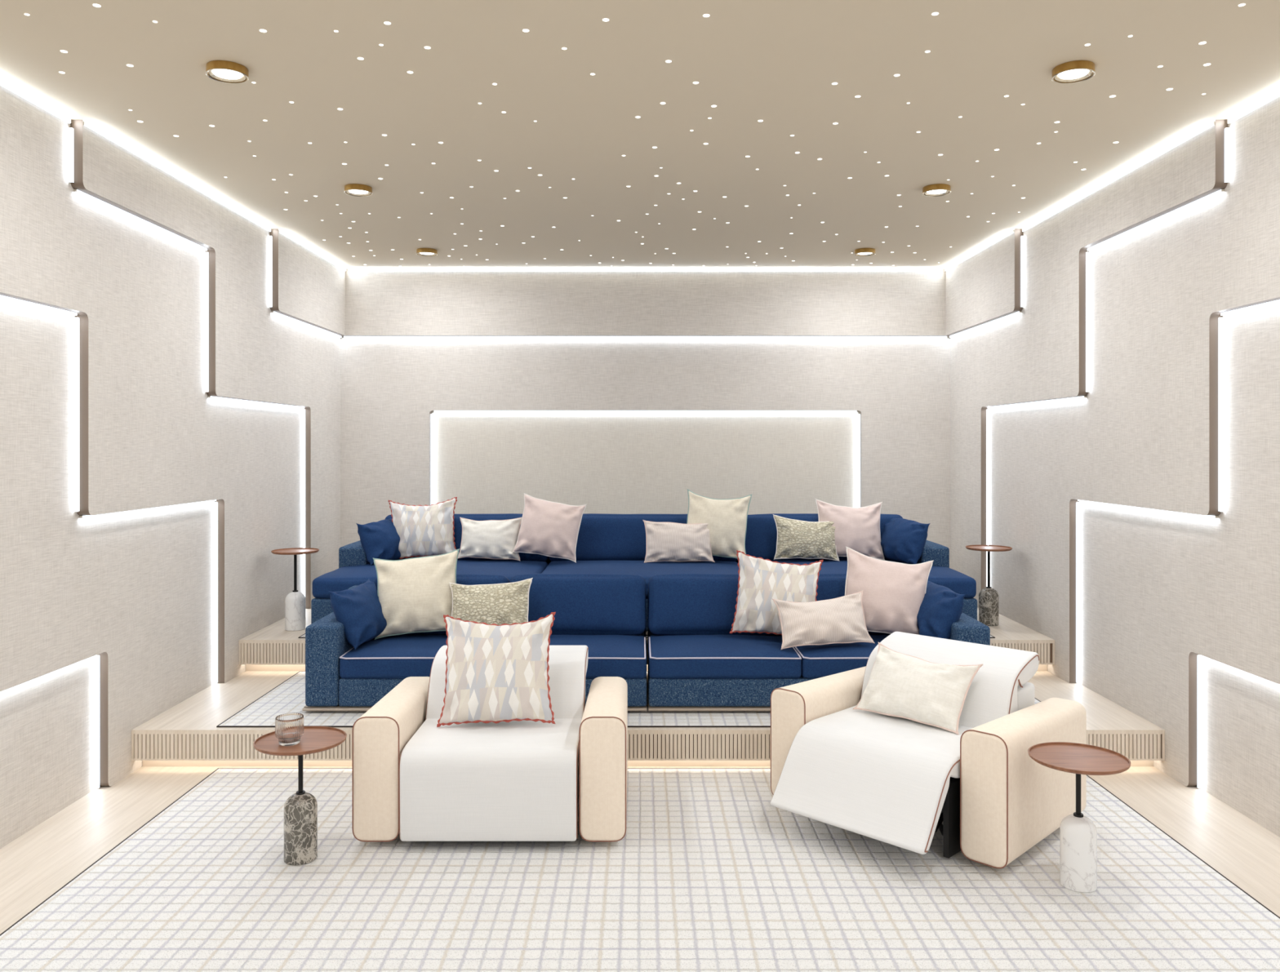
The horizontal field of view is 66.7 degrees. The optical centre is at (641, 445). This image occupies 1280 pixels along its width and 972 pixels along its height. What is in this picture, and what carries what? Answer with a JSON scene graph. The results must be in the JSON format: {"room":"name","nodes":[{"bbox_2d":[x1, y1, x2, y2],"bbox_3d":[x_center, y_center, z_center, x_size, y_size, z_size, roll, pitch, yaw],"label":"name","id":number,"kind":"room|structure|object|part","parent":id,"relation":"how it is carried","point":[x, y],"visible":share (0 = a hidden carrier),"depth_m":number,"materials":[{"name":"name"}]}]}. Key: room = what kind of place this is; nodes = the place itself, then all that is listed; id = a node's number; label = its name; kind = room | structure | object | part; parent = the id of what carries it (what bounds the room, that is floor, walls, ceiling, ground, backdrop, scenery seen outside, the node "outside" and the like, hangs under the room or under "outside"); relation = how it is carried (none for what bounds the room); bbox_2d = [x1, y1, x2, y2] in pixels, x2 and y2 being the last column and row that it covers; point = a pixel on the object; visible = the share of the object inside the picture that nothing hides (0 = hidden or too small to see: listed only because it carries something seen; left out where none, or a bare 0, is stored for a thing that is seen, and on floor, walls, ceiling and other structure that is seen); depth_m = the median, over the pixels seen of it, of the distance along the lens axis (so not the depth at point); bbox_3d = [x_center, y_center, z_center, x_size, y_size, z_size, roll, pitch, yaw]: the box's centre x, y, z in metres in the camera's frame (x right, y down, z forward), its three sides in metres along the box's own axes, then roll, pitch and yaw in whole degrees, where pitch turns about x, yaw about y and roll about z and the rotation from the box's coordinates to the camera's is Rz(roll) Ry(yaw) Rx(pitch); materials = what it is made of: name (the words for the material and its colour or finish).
{"room":"home theater","nodes":[
{"label":"home theater","id":0,"kind":"room"},
{"bbox_2d":[0,85,346,848],"bbox_3d":[-2.559,0.109,2.950,0.323,3.082,10.300,0,0,0],"label":"wall","id":1,"kind":"structure","parent":0,"point":[135,591],"depth_m":4.83,"materials":[{"name":"fabric"}]},
{"bbox_2d":[95,654,99,788],"bbox_3d":[-2.612,1.317,1.238,0.015,0.658,6.877,0,0,0],"label":"led strip","id":2,"kind":"object","parent":1,"relation":"attached to","point":[97,657],"visible":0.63,"depth_m":4.67,"materials":[{"name":"white plastic"}]},
{"bbox_3d":[-2.593,0.109,1.877,0.056,3.082,8.154,0,0,0],"label":"wall panel","id":3,"kind":"part","parent":1,"relation":"part of","materials":[{"name":"fabric"}]},
{"bbox_2d":[0,294,217,683],"bbox_3d":[-2.557,0.414,1.827,0.015,2.026,8.053,0,0,0],"label":"led strip","id":4,"kind":"object","parent":1,"relation":"attached to","point":[77,319],"visible":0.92,"depth_m":4.41,"materials":[{"name":"white plastic"}]},
{"bbox_3d":[-2.537,-0.001,2.560,0.056,2.863,9.520,0,0,0],"label":"wall panel","id":5,"kind":"part","parent":1,"relation":"part of","materials":[{"name":"paint"}]},
{"bbox_2d":[68,128,305,595],"bbox_3d":[-2.501,-0.092,5.740,0.015,2.600,2.958,0,0,0],"label":"led strip","id":6,"kind":"object","parent":1,"relation":"attached to","point":[70,130],"visible":0.94,"depth_m":5.59,"materials":[{"name":"white plastic"}]},
{"bbox_3d":[-2.482,-0.110,6.136,0.055,2.644,3.727,0,0,0],"label":"wall panel","id":7,"kind":"part","parent":1,"relation":"part of","materials":[{"name":"paint"}]},
{"bbox_3d":[-2.426,-1.162,7.213,0.056,0.540,1.575,0,0,0],"label":"wall panel","id":8,"kind":"part","parent":1,"relation":"part of","materials":[{"name":"fabric"}]},
{"bbox_2d":[0,0,1279,269],"bbox_3d":[0.035,-1.492,2.925,5.520,0.120,10.450,0,0,0],"label":"ceiling","id":9,"kind":"structure","parent":0,"point":[777,63],"depth_m":4.13,"materials":[{"name":"beige paint"}]},
{"bbox_2d":[0,79,71,123],"bbox_3d":[-2.502,-1.419,1.026,0.012,0.018,6.453,0,0,0],"label":"recessed light","id":10,"kind":"object","parent":9,"relation":"in","point":[2,83],"visible":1,"depth_m":4.00,"materials":[{"name":"white plastic"}]},
{"bbox_2d":[93,4,101,7],"bbox_3d":[-1.771,-1.431,3.163,0.024,0.002,0.024,0,0,0],"label":"recessed light","id":11,"kind":"object","parent":9,"relation":"in","point":[94,5],"visible":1,"depth_m":3.16,"materials":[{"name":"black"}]},
{"bbox_2d":[83,120,271,231],"bbox_3d":[-2.447,-1.419,5.341,0.012,0.018,2.128,0,0,0],"label":"recessed light","id":12,"kind":"object","parent":9,"relation":"in","point":[86,123],"visible":1,"depth_m":5.02,"materials":[{"name":"white plastic"}]},
{"bbox_2d":[205,60,248,84],"bbox_3d":[-1.568,-1.415,3.685,0.151,0.032,0.151,0,0,0],"label":"recessed light","id":13,"kind":"object","parent":9,"relation":"in","point":[223,71],"visible":1,"depth_m":3.66,"materials":[{"name":"gold metal"}]},
{"bbox_2d":[213,69,242,79],"bbox_3d":[-1.568,-1.417,3.685,0.103,0.022,0.103,0,0,0],"label":"diffuser","id":14,"kind":"object","parent":13,"relation":"attached to","point":[217,73],"depth_m":3.69,"materials":[{"name":"white plastic"}]},
{"bbox_2d":[278,229,346,271],"bbox_3d":[-2.391,-1.419,7.141,0.012,0.018,1.424,0,0,0],"label":"strip light","id":15,"kind":"object","parent":9,"relation":"in","point":[280,231],"visible":1,"depth_m":7.01,"materials":[{"name":"white plastic"}]},
{"bbox_2d":[344,183,372,196],"bbox_3d":[-1.568,-1.415,5.390,0.151,0.032,0.151,0,0,0],"label":"recessed light","id":16,"kind":"object","parent":9,"relation":"in","point":[353,189],"visible":1,"depth_m":5.36,"materials":[{"name":"gold metal"}]},
{"bbox_2d":[348,190,368,194],"bbox_3d":[-1.568,-1.417,5.390,0.103,0.022,0.103,0,0,0],"label":"diffuser","id":17,"kind":"object","parent":16,"relation":"attached to","point":[350,192],"depth_m":5.40,"materials":[{"name":"white plastic"}]},
{"bbox_2d":[416,248,437,256],"bbox_3d":[-1.568,-1.415,7.116,0.151,0.032,0.151,0,0,0],"label":"recessed light","id":18,"kind":"object","parent":9,"relation":"in","point":[420,251],"visible":1,"depth_m":7.08,"materials":[{"name":"gold metal"}]},
{"bbox_2d":[420,252,434,254],"bbox_3d":[-1.568,-1.417,7.116,0.103,0.022,0.103,0,0,0],"label":"diffuser","id":19,"kind":"object","parent":18,"relation":"attached to","point":[421,253],"depth_m":7.11,"materials":[{"name":"white plastic"}]},
{"bbox_2d":[348,269,942,271],"bbox_3d":[0.035,-1.419,7.876,4.806,0.018,0.012,0,0,0],"label":"led strip","id":20,"kind":"object","parent":9,"relation":"in","point":[349,270],"visible":1,"depth_m":7.87,"materials":[{"name":"white plastic"}]},
{"bbox_2d":[854,248,875,256],"bbox_3d":[1.638,-1.415,7.116,0.151,0.032,0.151,0,0,0],"label":"recessed light","id":21,"kind":"object","parent":9,"relation":"in","point":[862,251],"visible":1,"depth_m":7.08,"materials":[{"name":"gold metal"}]},
{"bbox_2d":[857,252,871,254],"bbox_3d":[1.638,-1.417,7.116,0.103,0.022,0.103,0,0,0],"label":"diffuser","id":22,"kind":"object","parent":21,"relation":"attached to","point":[859,253],"depth_m":7.11,"materials":[{"name":"white plastic"}]},
{"bbox_2d":[922,183,951,196],"bbox_3d":[1.638,-1.415,5.390,0.151,0.032,0.151,0,0,0],"label":"recessed light","id":23,"kind":"object","parent":9,"relation":"in","point":[939,189],"visible":1,"depth_m":5.36,"materials":[{"name":"gold metal"}]},
{"bbox_2d":[927,190,946,194],"bbox_3d":[1.638,-1.417,5.390,0.103,0.022,0.103,0,0,0],"label":"diffuser","id":24,"kind":"object","parent":23,"relation":"attached to","point":[929,192],"depth_m":5.40,"materials":[{"name":"white plastic"}]},
{"bbox_2d":[945,229,1013,271],"bbox_3d":[2.461,-1.419,7.141,0.012,0.018,1.424,0,0,0],"label":"recessed light","id":25,"kind":"object","parent":9,"relation":"in","point":[1011,232],"visible":1,"depth_m":7.03,"materials":[{"name":"white plastic"}]},
{"bbox_2d":[1051,60,1095,84],"bbox_3d":[1.638,-1.415,3.685,0.151,0.032,0.151,0,0,0],"label":"recessed light","id":26,"kind":"object","parent":9,"relation":"in","point":[1077,71],"visible":1,"depth_m":3.67,"materials":[{"name":"gold metal"}]},
{"bbox_2d":[1058,69,1088,79],"bbox_3d":[1.638,-1.417,3.685,0.103,0.022,0.103,0,0,0],"label":"diffuser","id":27,"kind":"object","parent":26,"relation":"attached to","point":[1063,73],"depth_m":3.69,"materials":[{"name":"white plastic"}]},
{"bbox_2d":[1022,120,1214,231],"bbox_3d":[2.517,-1.419,5.341,0.012,0.018,2.128,0,0,0],"label":"led strip","id":28,"kind":"object","parent":9,"relation":"in","point":[1211,123],"visible":1,"depth_m":5.02,"materials":[{"name":"white plastic"}]},
{"bbox_2d":[1227,90,1279,123],"bbox_3d":[2.572,-1.419,1.026,0.012,0.018,6.453,0,0,0],"label":"recessed light","id":29,"kind":"object","parent":9,"relation":"in","point":[1276,95],"visible":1,"depth_m":4.07,"materials":[{"name":"white plastic"}]},
{"bbox_2d":[0,766,1279,933],"bbox_3d":[0.035,1.710,2.925,5.520,0.120,10.450,0,0,0],"label":"floor","id":30,"kind":"structure","parent":0,"point":[40,862],"depth_m":4.18,"materials":[{"name":"brown wood"}]},
{"bbox_2d":[0,768,1279,971],"bbox_3d":[0.035,1.647,1.673,4.380,0.006,6.559,0,0,0],"label":"rug","id":31,"kind":"object","parent":30,"relation":"on","point":[705,874],"visible":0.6,"depth_m":3.51,"materials":[{"name":"grey carpet"}]},
{"bbox_2d":[253,726,346,865],"bbox_3d":[-1.354,1.405,3.866,0.351,0.478,0.351,0,0,0],"label":"side table","id":32,"kind":"object","parent":31,"relation":"on","point":[300,809],"visible":0.94,"depth_m":3.82,"materials":[{"name":"grey stone"}]},
{"bbox_2d":[275,713,303,746],"bbox_3d":[-1.385,1.120,3.830,0.107,0.105,0.107,0,0,0],"label":"drinking glass","id":33,"kind":"object","parent":32,"relation":"on","point":[289,727],"visible":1,"depth_m":3.79,"materials":[{"name":"clear glass"}]},
{"bbox_2d":[351,645,627,841],"bbox_3d":[-0.619,1.311,4.369,1.117,0.666,0.899,0,0,0],"label":"recliner armchair","id":34,"kind":"object","parent":31,"relation":"on","point":[414,779],"visible":0.97,"depth_m":3.96,"materials":[{"name":"fabric"}]},
{"bbox_3d":[-1.081,1.360,4.356,0.190,0.507,0.800,0,0,0],"label":"armrest","id":35,"kind":"part","parent":34,"relation":"part of","materials":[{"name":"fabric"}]},
{"bbox_2d":[400,719,582,841],"bbox_3d":[-0.619,1.418,4.252,0.714,0.375,0.665,0,0,0],"label":"seat cushion","id":36,"kind":"object","parent":34,"relation":"on","point":[513,780],"depth_m":3.92,"materials":[{"name":"white fabric"}]},
{"bbox_2d":[436,612,555,727],"bbox_3d":[-0.641,0.998,4.342,0.534,0.466,0.270,0,0,0],"label":"throw pillow","id":37,"kind":"object","parent":34,"relation":"on","point":[495,673],"visible":1,"depth_m":4.28,"materials":[{"name":"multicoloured fabric"}]},
{"bbox_3d":[-0.619,1.128,4.604,0.714,0.302,0.430,0,0,0],"label":"backrest","id":38,"kind":"part","parent":34,"relation":"part of","materials":[{"name":"white fabric"}]},
{"bbox_3d":[-0.157,1.360,4.356,0.190,0.507,0.800,0,0,0],"label":"armrest","id":39,"kind":"part","parent":34,"relation":"part of","materials":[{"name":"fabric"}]},
{"bbox_2d":[770,631,1086,868],"bbox_3d":[1.183,1.286,4.267,1.117,0.716,1.093,0,0,45],"label":"recliner armchair","id":40,"kind":"object","parent":31,"relation":"on","point":[892,780],"visible":0.88,"depth_m":3.99,"materials":[{"name":"fabric"}]},
{"bbox_3d":[0.948,1.360,4.688,0.190,0.507,0.825,0,0,45],"label":"armrest","id":41,"kind":"part","parent":40,"relation":"part of","materials":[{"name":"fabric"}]},
{"bbox_2d":[770,705,972,854],"bbox_3d":[1.114,1.379,4.197,0.714,0.312,0.897,0,0,45],"label":"seat cushion","id":42,"kind":"object","parent":40,"relation":"on","point":[892,780],"depth_m":3.95,"materials":[{"name":"white fabric"}]},
{"bbox_2d":[853,642,982,735],"bbox_3d":[1.227,1.082,4.363,0.238,0.295,0.531,0,0,-44],"label":"throw pillow","id":43,"kind":"object","parent":40,"relation":"on","point":[900,685],"visible":1,"depth_m":4.29,"materials":[{"name":"beige fabric"}]},
{"bbox_3d":[1.415,1.101,4.502,0.714,0.346,0.363,0,0,45],"label":"backrest","id":44,"kind":"part","parent":40,"relation":"part of","materials":[{"name":"white fabric"}]},
{"bbox_3d":[1.606,1.360,4.037,0.190,0.507,0.825,0,0,45],"label":"armrest","id":45,"kind":"part","parent":40,"relation":"part of","materials":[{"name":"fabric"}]},
{"bbox_3d":[1.472,1.204,4.559,0.680,0.265,0.200,0,0,45],"label":"frame","id":46,"kind":"part","parent":40,"relation":"part of","materials":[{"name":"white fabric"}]},
{"bbox_2d":[1027,742,1130,893],"bbox_3d":[1.634,1.403,3.633,0.351,0.483,0.351,0,0,0],"label":"side table","id":47,"kind":"object","parent":31,"relation":"on","point":[1077,833],"visible":1,"depth_m":3.59,"materials":[{"name":"white stone"}]},
{"bbox_2d":[131,671,1164,766],"bbox_3d":[0.035,1.540,5.534,5.198,0.219,1.290,0,0,0],"label":"platform","id":48,"kind":"object","parent":30,"relation":"on","point":[187,734],"visible":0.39,"depth_m":4.89,"materials":[{"name":"brown wood"}]},
{"bbox_2d":[216,671,1040,727],"bbox_3d":[0.035,1.427,5.532,4.380,0.006,1.199,0,0,0],"label":"rug","id":49,"kind":"object","parent":48,"relation":"on","point":[289,696],"visible":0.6,"depth_m":5.12,"materials":[{"name":"grey carpet"}]},
{"bbox_2d":[302,573,990,711],"bbox_3d":[0.035,1.093,5.578,3.668,0.663,0.854,0,0,0],"label":"sofa","id":50,"kind":"object","parent":49,"relation":"on","point":[695,663],"visible":0.51,"depth_m":5.24,"materials":[{"name":"blue fabric"}]},
{"bbox_3d":[-1.700,1.176,5.575,0.185,0.440,0.826,0,0,0],"label":"armrest","id":51,"kind":"part","parent":50,"relation":"part of","materials":[{"name":"blue fabric"}]},
{"bbox_2d":[328,578,386,649],"bbox_3d":[-1.568,0.946,5.508,0.234,0.320,0.533,0,0,9],"label":"cushion","id":52,"kind":"object","parent":50,"relation":"on","point":[359,609],"visible":0.8,"depth_m":5.34,"materials":[{"name":"blue fabric"}]},
{"bbox_2d":[339,635,447,679],"bbox_3d":[-1.199,1.185,5.466,0.824,0.170,0.623,0,0,0],"label":"seat cushion","id":53,"kind":"object","parent":50,"relation":"on","point":[397,656],"depth_m":5.18,"materials":[{"name":"blue fabric"}]},
{"bbox_2d":[373,548,459,639],"bbox_3d":[-1.289,0.855,5.604,0.522,0.501,0.231,0,0,-9],"label":"throw pillow","id":54,"kind":"object","parent":50,"relation":"on","point":[415,594],"visible":0.85,"depth_m":5.54,"materials":[{"name":"beige fabric"}]},
{"bbox_2d":[373,573,510,635],"bbox_3d":[-1.191,0.950,5.799,0.803,0.374,0.263,0,0,0],"label":"cushion","id":55,"kind":"object","parent":50,"relation":"on","point":[461,579],"depth_m":5.74,"materials":[{"name":"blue fabric"}]},
{"bbox_2d":[448,577,533,625],"bbox_3d":[-0.857,0.931,5.507,0.500,0.350,0.205,0,0,1],"label":"throw pillow","id":56,"kind":"object","parent":50,"relation":"on","point":[499,604],"visible":0.62,"depth_m":5.46,"materials":[{"name":"beige fabric"}]},
{"bbox_3d":[-0.878,1.124,5.940,1.814,0.528,0.130,0,0,0],"label":"frame","id":57,"kind":"part","parent":50,"relation":"part of","materials":[{"name":"blue fabric"}]},
{"bbox_2d":[510,573,645,635],"bbox_3d":[-0.378,0.951,5.799,0.810,0.375,0.264,0,0,0],"label":"cushion","id":58,"kind":"object","parent":50,"relation":"on","point":[583,604],"depth_m":5.70,"materials":[{"name":"blue fabric"}]},
{"bbox_2d":[549,635,646,679],"bbox_3d":[-0.378,1.185,5.465,0.817,0.170,0.624,0,0,0],"label":"seat cushion","id":59,"kind":"object","parent":50,"relation":"on","point":[624,656],"depth_m":5.22,"materials":[{"name":"blue fabric"}]},
{"bbox_2d":[648,573,775,635],"bbox_3d":[0.449,0.950,5.800,0.814,0.376,0.264,0,0,0],"label":"cushion","id":60,"kind":"object","parent":50,"relation":"on","point":[680,604],"depth_m":5.70,"materials":[{"name":"blue fabric"}]},
{"bbox_3d":[0.948,1.124,5.940,1.814,0.528,0.130,0,0,0],"label":"frame","id":61,"kind":"part","parent":50,"relation":"part of","materials":[{"name":"blue fabric"}]},
{"bbox_2d":[648,634,801,679],"bbox_3d":[0.449,1.183,5.465,0.820,0.170,0.621,0,0,0],"label":"seat cushion","id":62,"kind":"object","parent":50,"relation":"on","point":[670,656],"depth_m":5.18,"materials":[{"name":"blue fabric"}]},
{"bbox_2d":[729,550,822,635],"bbox_3d":[0.776,0.858,5.569,0.540,0.500,0.218,0,0,5],"label":"throw pillow","id":63,"kind":"object","parent":50,"relation":"on","point":[761,580],"visible":0.7,"depth_m":5.53,"materials":[{"name":"multicoloured fabric"}]},
{"bbox_2d":[772,591,875,649],"bbox_3d":[1.003,0.960,5.344,0.531,0.293,0.203,0,0,-6],"label":"throw pillow","id":64,"kind":"object","parent":50,"relation":"on","point":[841,620],"visible":1,"depth_m":5.29,"materials":[{"name":"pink fabric"}]},
{"bbox_2d":[794,635,888,679],"bbox_3d":[1.268,1.184,5.465,0.821,0.171,0.621,0,0,0],"label":"seat cushion","id":65,"kind":"object","parent":50,"relation":"on","point":[815,662],"depth_m":5.18,"materials":[{"name":"blue fabric"}]},
{"bbox_2d":[816,573,890,635],"bbox_3d":[1.258,0.950,5.799,0.805,0.376,0.265,0,0,0],"label":"cushion","id":66,"kind":"object","parent":50,"relation":"on","point":[830,585],"depth_m":5.71,"materials":[{"name":"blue fabric"}]},
{"bbox_2d":[844,546,933,635],"bbox_3d":[1.388,0.845,5.531,0.564,0.522,0.228,0,0,7],"label":"throw pillow","id":67,"kind":"object","parent":50,"relation":"on","point":[894,593],"visible":0.76,"depth_m":5.47,"materials":[{"name":"pink fabric"}]},
{"bbox_2d":[916,581,965,639],"bbox_3d":[1.639,0.949,5.509,0.238,0.313,0.534,0,0,-8],"label":"cushion","id":68,"kind":"object","parent":50,"relation":"on","point":[940,606],"visible":0.56,"depth_m":5.33,"materials":[{"name":"blue fabric"}]},
{"bbox_3d":[1.770,1.176,5.575,0.185,0.440,0.826,0,0,0],"label":"armrest","id":69,"kind":"part","parent":50,"relation":"part of","materials":[{"name":"blue fabric"}]},
{"bbox_2d":[238,607,1054,671],"bbox_3d":[0.035,1.321,6.998,5.086,0.219,1.878,0,0,0],"label":"platform","id":70,"kind":"object","parent":48,"relation":"on","point":[272,647],"visible":0.12,"depth_m":6.07,"materials":[{"name":"brown wood"}]},
{"bbox_2d":[271,547,319,631],"bbox_3d":[-2.281,0.951,6.413,0.300,0.522,0.300,0,0,0],"label":"side table","id":71,"kind":"object","parent":70,"relation":"on","point":[295,601],"visible":1,"depth_m":6.37,"materials":[{"name":"white stone"}]},
{"bbox_2d":[297,633,995,638],"bbox_3d":[0.035,1.208,6.909,4.380,0.006,1.597,0,0,0],"label":"rug","id":72,"kind":"object","parent":70,"relation":"on","point":[303,636],"visible":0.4,"depth_m":6.12,"materials":[{"name":"grey carpet"}]},
{"bbox_2d":[311,513,977,635],"bbox_3d":[0.020,0.852,6.792,4.228,0.708,1.343,0,0,0],"label":"sofa","id":73,"kind":"object","parent":72,"relation":"on","point":[606,544],"visible":0.27,"depth_m":6.76,"materials":[{"name":"blue fabric"}]},
{"bbox_3d":[-1.992,0.831,7.080,0.200,0.270,0.766,0,0,0],"label":"armrest","id":74,"kind":"part","parent":73,"relation":"part of","materials":[{"name":"blue fabric"}]},
{"bbox_2d":[355,518,400,565],"bbox_3d":[-1.809,0.671,6.875,0.222,0.308,0.499,0,0,18],"label":"cushion","id":75,"kind":"object","parent":73,"relation":"on","point":[380,540],"visible":0.71,"depth_m":6.73,"materials":[{"name":"blue fabric"}]},
{"bbox_2d":[388,497,457,559],"bbox_3d":[-1.558,0.595,6.958,0.510,0.449,0.210,0,0,-8],"label":"throw pillow","id":76,"kind":"object","parent":73,"relation":"on","point":[425,531],"visible":0.87,"depth_m":6.90,"materials":[{"name":"multicoloured fabric"}]},
{"bbox_2d":[312,560,547,598],"bbox_3d":[-1.379,0.904,6.610,1.423,0.185,0.979,0,0,0],"label":"seat cushion","id":77,"kind":"object","parent":73,"relation":"on","point":[350,573],"depth_m":6.38,"materials":[{"name":"blue fabric"}]},
{"bbox_2d":[384,513,549,562],"bbox_3d":[-1.271,0.685,7.124,1.206,0.374,0.279,0,0,0],"label":"cushion","id":78,"kind":"object","parent":73,"relation":"on","point":[457,523],"depth_m":7.02,"materials":[{"name":"blue fabric"}]},
{"bbox_2d":[457,517,521,561],"bbox_3d":[-1.073,0.664,6.903,0.463,0.309,0.179,0,0,0],"label":"throw pillow","id":79,"kind":"object","parent":73,"relation":"on","point":[489,539],"visible":0.97,"depth_m":6.86,"materials":[{"name":"beige fabric"}]},
{"bbox_2d":[511,493,586,562],"bbox_3d":[-0.648,0.579,6.852,0.517,0.479,0.214,0,0,9],"label":"throw pillow","id":80,"kind":"object","parent":73,"relation":"on","point":[547,528],"visible":1,"depth_m":6.79,"materials":[{"name":"pink fabric"}]},
{"bbox_2d":[541,560,738,599],"bbox_3d":[0.020,0.904,6.610,1.386,0.184,0.980,0,0,0],"label":"seat cushion","id":81,"kind":"object","parent":73,"relation":"on","point":[646,570],"depth_m":6.52,"materials":[{"name":"blue fabric"}]},
{"bbox_2d":[548,513,737,561],"bbox_3d":[0.021,0.686,7.125,1.385,0.376,0.277,0,0,0],"label":"cushion","id":82,"kind":"object","parent":73,"relation":"on","point":[601,537],"depth_m":7.01,"materials":[{"name":"blue fabric"}]},
{"bbox_2d":[642,520,715,562],"bbox_3d":[0.262,0.670,6.785,0.502,0.298,0.166,0,0,-2],"label":"throw pillow","id":83,"kind":"object","parent":73,"relation":"on","point":[664,541],"visible":1,"depth_m":6.74,"materials":[{"name":"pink fabric"}]},
{"bbox_2d":[686,488,751,558],"bbox_3d":[0.536,0.564,6.882,0.498,0.506,0.220,0,0,7],"label":"throw pillow","id":84,"kind":"object","parent":73,"relation":"on","point":[726,518],"visible":0.75,"depth_m":6.83,"materials":[{"name":"beige fabric"}]},
{"bbox_2d":[773,514,839,561],"bbox_3d":[1.170,0.654,6.877,0.475,0.331,0.178,0,0,2],"label":"throw pillow","id":85,"kind":"object","parent":73,"relation":"on","point":[796,539],"visible":1,"depth_m":6.83,"materials":[{"name":"beige fabric"}]},
{"bbox_2d":[745,513,902,560],"bbox_3d":[1.313,0.685,7.124,1.209,0.375,0.277,0,0,0],"label":"cushion","id":86,"kind":"object","parent":73,"relation":"on","point":[761,537],"depth_m":7.02,"materials":[{"name":"blue fabric"}]},
{"bbox_2d":[814,498,884,560],"bbox_3d":[1.494,0.600,6.958,0.517,0.436,0.214,0,0,-4],"label":"throw pillow","id":87,"kind":"object","parent":73,"relation":"on","point":[857,529],"visible":0.71,"depth_m":6.91,"materials":[{"name":"pink fabric"}]},
{"bbox_2d":[771,560,976,598],"bbox_3d":[1.419,0.905,6.611,1.423,0.184,0.980,0,0,0],"label":"seat cushion","id":88,"kind":"object","parent":73,"relation":"on","point":[940,573],"depth_m":6.30,"materials":[{"name":"blue fabric"}]},
{"bbox_2d":[880,518,930,564],"bbox_3d":[1.840,0.672,6.875,0.227,0.305,0.497,0,0,-20],"label":"cushion","id":89,"kind":"object","parent":73,"relation":"on","point":[902,540],"visible":0.94,"depth_m":6.74,"materials":[{"name":"blue fabric"}]},
{"bbox_3d":[2.032,0.831,7.080,0.200,0.270,0.766,0,0,0],"label":"armrest","id":90,"kind":"part","parent":73,"relation":"part of","materials":[{"name":"blue fabric"}]},
{"bbox_2d":[965,545,1012,626],"bbox_3d":[2.352,0.950,6.579,0.300,0.525,0.300,0,0,0],"label":"side table","id":91,"kind":"object","parent":70,"relation":"on","point":[988,597],"visible":0.97,"depth_m":6.53,"materials":[{"name":"grey stone"}]},
{"bbox_2d":[340,269,950,568],"bbox_3d":[0.035,0.109,7.989,5.400,3.082,0.212,0,0,0],"label":"wall","id":92,"kind":"structure","parent":0,"point":[609,463],"depth_m":7.94,"materials":[{"name":"fabric"}]},
{"bbox_2d":[430,410,860,507],"bbox_3d":[0.035,0.458,7.987,3.528,1.488,0.015,0,0,0],"label":"led strip","id":93,"kind":"object","parent":92,"relation":"attached to","point":[434,411],"visible":0.76,"depth_m":7.98,"materials":[{"name":"white plastic"}]},
{"bbox_3d":[0.035,-1.162,7.911,4.866,0.540,0.056,0,0,0],"label":"wall panel","id":94,"kind":"part","parent":92,"relation":"part of","materials":[{"name":"fabric"}]},
{"bbox_2d":[269,235,1023,337],"bbox_3d":[0.035,-1.131,7.176,4.976,0.502,1.525,0,0,0],"label":"led strip","id":95,"kind":"object","parent":92,"relation":"attached to","point":[270,237],"visible":1,"depth_m":7.92,"materials":[{"name":"white plastic"}]},
{"bbox_2d":[944,96,1279,836],"bbox_3d":[2.630,0.109,2.950,0.323,3.082,10.300,0,0,0],"label":"wall","id":96,"kind":"structure","parent":0,"point":[1159,591],"depth_m":4.95,"materials":[{"name":"fabric"}]},
{"bbox_3d":[2.496,-1.162,7.213,0.056,0.540,1.575,0,0,0],"label":"wall panel","id":97,"kind":"part","parent":96,"relation":"part of","materials":[{"name":"fabric"}]},
{"bbox_3d":[2.551,-0.110,6.136,0.055,2.644,3.727,0,0,0],"label":"wall panel","id":98,"kind":"part","parent":96,"relation":"part of","materials":[{"name":"fabric"}]},
{"bbox_2d":[986,128,1229,586],"bbox_3d":[2.571,-0.092,5.740,0.015,2.600,2.958,0,0,0],"label":"led strip","id":99,"kind":"object","parent":96,"relation":"attached to","point":[1226,130],"visible":0.93,"depth_m":5.59,"materials":[{"name":"white plastic"}]},
{"bbox_3d":[2.607,-0.001,2.560,0.056,2.863,9.520,0,0,0],"label":"wall panel","id":100,"kind":"part","parent":96,"relation":"part of","materials":[{"name":"paint"}]},
{"bbox_2d":[1075,299,1279,683],"bbox_3d":[2.627,0.414,1.827,0.015,2.026,8.053,0,0,0],"label":"led strip","id":101,"kind":"object","parent":96,"relation":"attached to","point":[1220,319],"visible":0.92,"depth_m":4.40,"materials":[{"name":"white plastic"}]},
{"bbox_3d":[2.663,0.109,1.877,0.056,3.082,8.154,0,0,0],"label":"wall panel","id":102,"kind":"part","parent":96,"relation":"part of","materials":[{"name":"paint"}]},
{"bbox_2d":[1197,654,1201,788],"bbox_3d":[2.683,1.317,1.238,0.015,0.658,6.877,0,0,0],"label":"led strip","id":103,"kind":"object","parent":96,"relation":"attached to","point":[1199,656],"visible":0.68,"depth_m":4.67,"materials":[{"name":"white plastic"}]}
]}

